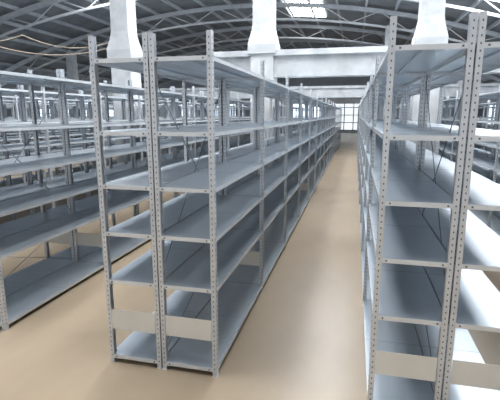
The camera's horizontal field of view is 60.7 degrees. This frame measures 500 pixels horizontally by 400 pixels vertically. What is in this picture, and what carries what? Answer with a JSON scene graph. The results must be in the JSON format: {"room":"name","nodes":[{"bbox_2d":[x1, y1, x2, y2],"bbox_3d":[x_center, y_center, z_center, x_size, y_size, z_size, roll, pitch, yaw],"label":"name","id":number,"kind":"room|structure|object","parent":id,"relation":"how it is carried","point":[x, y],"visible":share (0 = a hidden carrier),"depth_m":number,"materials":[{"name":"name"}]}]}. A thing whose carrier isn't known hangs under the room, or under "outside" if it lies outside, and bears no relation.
{"room":"warehouse","nodes":[
{"label":"warehouse","id":0,"kind":"room"},
{"bbox_2d":[0,83,110,135],"bbox_3d":[-20.916,-5.573,26.079,0.200,4.700,58.000,3,12,13],"label":"wall","id":1,"kind":"structure","parent":0,"point":[8,86],"depth_m":33.84,"materials":[{"name":"paint"}]},
{"bbox_2d":[0,133,499,399],"bbox_3d":[-1.866,-2.291,22.036,39.000,0.150,58.000,3,12,13],"label":"floor","id":2,"kind":"structure","parent":0,"point":[302,336],"depth_m":3.98,"materials":[{"name":"beige concrete"}]},
{"bbox_2d":[15,84,28,115],"bbox_3d":[-16.298,-6.645,31.021,0.756,4.865,0.756,3,12,13],"label":"concrete column","id":3,"kind":"structure","parent":2,"relation":"on","point":[26,87],"depth_m":30.53,"materials":[{"name":"grey concrete"}]},
{"bbox_2d":[7,108,102,141],"bbox_3d":[-15.521,-3.563,21.510,0.928,2.550,28.953,3,12,13],"label":"shelving rack","id":4,"kind":"object","parent":2,"relation":"on","point":[7,108],"visible":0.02,"depth_m":27.02,"materials":[{"name":"metal"}]},
{"bbox_2d":[1,106,113,143],"bbox_3d":[-11.478,-3.371,20.550,0.928,2.550,28.953,3,12,13],"label":"shelving rack","id":5,"kind":"object","parent":2,"relation":"on","point":[6,106],"visible":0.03,"depth_m":22.91,"materials":[{"name":"metal"}]},
{"bbox_2d":[6,107,114,143],"bbox_3d":[-13.500,-3.467,21.030,0.928,2.550,28.953,3,12,13],"label":"shelving rack","id":6,"kind":"object","parent":2,"relation":"on","point":[6,107],"visible":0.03,"depth_m":26.63,"materials":[{"name":"metal"}]},
{"bbox_2d":[65,52,81,137],"bbox_3d":[-12.313,-7.089,29.949,0.756,6.156,0.756,3,12,13],"label":"concrete column","id":7,"kind":"structure","parent":2,"relation":"on","point":[71,60],"depth_m":29.38,"materials":[{"name":"grey concrete"}]},
{"bbox_2d":[0,102,169,143],"bbox_3d":[-9.456,-3.275,20.071,0.928,2.550,28.953,3,12,13],"label":"shelving rack","id":8,"kind":"object","parent":2,"relation":"on","point":[3,102],"visible":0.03,"depth_m":19.49,"materials":[{"name":"metal"}]},
{"bbox_2d":[0,99,199,152],"bbox_3d":[-7.435,-3.179,19.591,0.928,2.550,28.953,3,12,13],"label":"shelving rack","id":9,"kind":"object","parent":2,"relation":"on","point":[4,103],"visible":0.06,"depth_m":16.97,"materials":[{"name":"metal"}]},
{"bbox_2d":[0,96,218,187],"bbox_3d":[-5.413,-3.083,19.112,0.928,2.550,28.953,3,12,13],"label":"shelving rack","id":10,"kind":"object","parent":2,"relation":"on","point":[17,180],"visible":0.1,"depth_m":14.52,"materials":[{"name":"metal"}]},
{"bbox_2d":[0,95,249,185],"bbox_3d":[-3.391,-2.987,18.632,0.928,2.550,28.953,3,12,13],"label":"shelving rack","id":11,"kind":"object","parent":2,"relation":"on","point":[19,137],"visible":0.17,"depth_m":11.51,"materials":[{"name":"metal"}]},
{"bbox_2d":[107,0,144,163],"bbox_3d":[-3.690,-4.459,12.609,0.756,7.799,0.756,3,12,13],"label":"concrete column","id":12,"kind":"structure","parent":2,"relation":"on","point":[123,41],"depth_m":12.39,"materials":[{"name":"white concrete"}]},
{"bbox_2d":[0,46,106,55],"bbox_3d":[-7.921,-4.516,12.330,7.916,0.610,0.032,-1,11,-5],"label":"hanging cable","id":13,"kind":"object","parent":12,"relation":"attached to","point":[0,46],"visible":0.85,"depth_m":12.55,"materials":[{"name":"beige rubber"}]},
{"bbox_2d":[0,34,108,48],"bbox_3d":[-7.921,-4.714,12.290,7.918,0.605,0.032,-1,11,-5],"label":"hanging cable","id":14,"kind":"object","parent":12,"relation":"attached to","point":[22,34],"visible":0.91,"depth_m":12.48,"materials":[{"name":"beige rubber"}]},
{"bbox_2d":[0,83,281,224],"bbox_3d":[-1.369,-2.891,18.152,0.928,2.550,28.953,3,12,13],"label":"shelving rack","id":15,"kind":"object","parent":2,"relation":"on","point":[20,91],"visible":0.27,"depth_m":8.59,"materials":[{"name":"metal"}]},
{"bbox_2d":[0,68,308,330],"bbox_3d":[0.652,-2.795,17.673,0.928,2.550,28.953,3,12,13],"label":"shelving rack","id":16,"kind":"object","parent":2,"relation":"on","point":[22,291],"visible":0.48,"depth_m":5.44,"materials":[{"name":"metal"}]},
{"bbox_2d":[88,30,341,376],"bbox_3d":[2.700,-2.654,16.965,0.928,2.550,28.953,3,12,13],"label":"shelving rack","id":17,"kind":"object","parent":2,"relation":"on","point":[216,244],"visible":1,"depth_m":3.82,"materials":[{"name":"metal"}]},
{"bbox_2d":[248,0,279,142],"bbox_3d":[0.392,-4.156,11.663,0.756,7.576,0.756,3,12,13],"label":"concrete column","id":18,"kind":"structure","parent":2,"relation":"on","point":[263,38],"depth_m":11.34,"materials":[{"name":"white concrete"}]},
{"bbox_2d":[381,25,389,117],"bbox_3d":[8.011,-6.520,25.049,0.756,6.962,0.756,3,12,13],"label":"concrete column","id":19,"kind":"structure","parent":2,"relation":"on","point":[386,43],"depth_m":24.30,"materials":[{"name":"white concrete"}]},
{"bbox_2d":[356,11,499,399],"bbox_3d":[4.650,-2.533,16.361,0.928,2.550,28.953,3,12,13],"label":"shelving rack","id":20,"kind":"object","parent":2,"relation":"on","point":[424,255],"visible":1,"depth_m":3.02,"materials":[{"name":"metal"}]},
{"bbox_2d":[409,0,448,152],"bbox_3d":[4.484,-3.661,10.752,0.756,6.962,0.756,3,12,13],"label":"concrete column","id":21,"kind":"structure","parent":2,"relation":"on","point":[431,28],"depth_m":10.37,"materials":[{"name":"white concrete"}]},
{"bbox_2d":[393,86,499,235],"bbox_3d":[6.710,-2.435,15.873,0.928,2.550,28.953,3,12,13],"label":"shelving rack","id":22,"kind":"object","parent":2,"relation":"on","point":[486,164],"visible":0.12,"depth_m":8.76,"materials":[{"name":"metal"}]},
{"bbox_2d":[456,41,466,96],"bbox_3d":[12.083,-5.837,24.181,0.756,5.962,0.756,3,12,13],"label":"concrete column","id":23,"kind":"structure","parent":2,"relation":"on","point":[459,82],"depth_m":23.85,"materials":[{"name":"white concrete"}]},
{"bbox_2d":[441,100,499,154],"bbox_3d":[8.732,-2.339,15.393,0.928,2.550,28.953,3,12,13],"label":"shelving rack","id":24,"kind":"object","parent":2,"relation":"on","point":[488,104],"visible":0.11,"depth_m":16.30,"materials":[{"name":"metal"}]},
{"bbox_2d":[477,105,495,144],"bbox_3d":[10.754,-2.243,14.913,0.928,2.550,28.953,3,12,13],"label":"shelving rack","id":25,"kind":"object","parent":2,"relation":"on","point":[493,107],"visible":0.15,"depth_m":22.14,"materials":[{"name":"metal"}]},
{"bbox_2d":[0,0,499,87],"bbox_3d":[-1.866,-8.983,20.697,39.000,4.300,58.000,3,12,13],"label":"ceiling","id":26,"kind":"structure","parent":0,"point":[159,6],"depth_m":28.51,"materials":[{"name":"grey metal"}]},
{"bbox_2d":[0,0,499,84],"bbox_3d":[-1.866,-8.991,20.696,37.495,4.030,58.000,3,12,13],"label":"roof purlins","id":27,"kind":"structure","parent":26,"relation":"attached to","point":[474,4],"depth_m":28.34,"materials":[{"name":"metal"}]},
{"bbox_2d":[284,0,326,17],"bbox_3d":[3.635,-12.147,27.206,2.259,0.240,4.259,3,12,13],"label":"skylight","id":28,"kind":"object","parent":26,"relation":"attached to","point":[296,11],"visible":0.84,"depth_m":27.66,"materials":[{"name":"glass"}]},
{"bbox_2d":[2,83,499,99],"bbox_3d":[-0.455,-6.786,27.084,39.000,0.685,0.640,3,12,13],"label":"concrete beam","id":29,"kind":"object","parent":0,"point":[351,91],"visible":0.25,"depth_m":25.65,"materials":[{"name":"white concrete"}]},
{"bbox_2d":[0,0,499,89],"bbox_3d":[-1.219,-8.820,23.456,38.883,5.121,45.718,3,12,13],"label":"roof trusses","id":30,"kind":"object","parent":29,"relation":"on","point":[30,8],"visible":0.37,"depth_m":26.89,"materials":[{"name":"metal"}]},
{"bbox_2d":[101,97,496,104],"bbox_3d":[3.072,-9.645,41.380,39.000,0.685,0.640,3,12,13],"label":"concrete beam","id":31,"kind":"structure","parent":0,"point":[335,100],"depth_m":39.91,"materials":[{"name":"white concrete"}]},
{"bbox_2d":[158,76,478,132],"bbox_3d":[4.977,-12.226,48.893,39.000,8.800,0.200,3,12,13],"label":"wall","id":32,"kind":"structure","parent":0,"point":[360,80],"depth_m":48.15,"materials":[{"name":"paint"}]},
{"bbox_2d":[293,104,318,118],"bbox_3d":[6.497,-10.653,48.675,3.300,2.700,0.100,3,12,13],"label":"window","id":33,"kind":"structure","parent":32,"relation":"in","point":[294,105],"depth_m":48.81,"materials":[{"name":"glass"}]},
{"bbox_2d":[335,104,371,130],"bbox_3d":[11.551,-9.482,47.663,4.100,3.400,0.100,3,12,13],"label":"window","id":34,"kind":"structure","parent":32,"relation":"in","point":[349,119],"depth_m":47.79,"materials":[{"name":"glass"}]},
{"bbox_2d":[214,46,499,77],"bbox_3d":[7.001,-3.405,10.182,16.400,0.685,0.640,3,12,13],"label":"concrete beam","id":35,"kind":"object","parent":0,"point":[338,61],"visible":0.3,"depth_m":11.19,"materials":[{"name":"white concrete"}]},
{"bbox_2d":[477,103,493,127],"bbox_3d":[17.185,-3.765,17.041,0.200,4.700,58.000,3,12,13],"label":"wall","id":36,"kind":"structure","parent":0,"point":[480,112],"depth_m":43.53,"materials":[{"name":"paint"}]},
{"bbox_2d":[488,105,495,123],"bbox_3d":[22.447,-8.254,38.977,0.100,3.000,4.100,3,12,13],"label":"window","id":37,"kind":"structure","parent":36,"relation":"in","point":[490,110],"depth_m":40.35,"materials":[{"name":"glass"}]}
]}

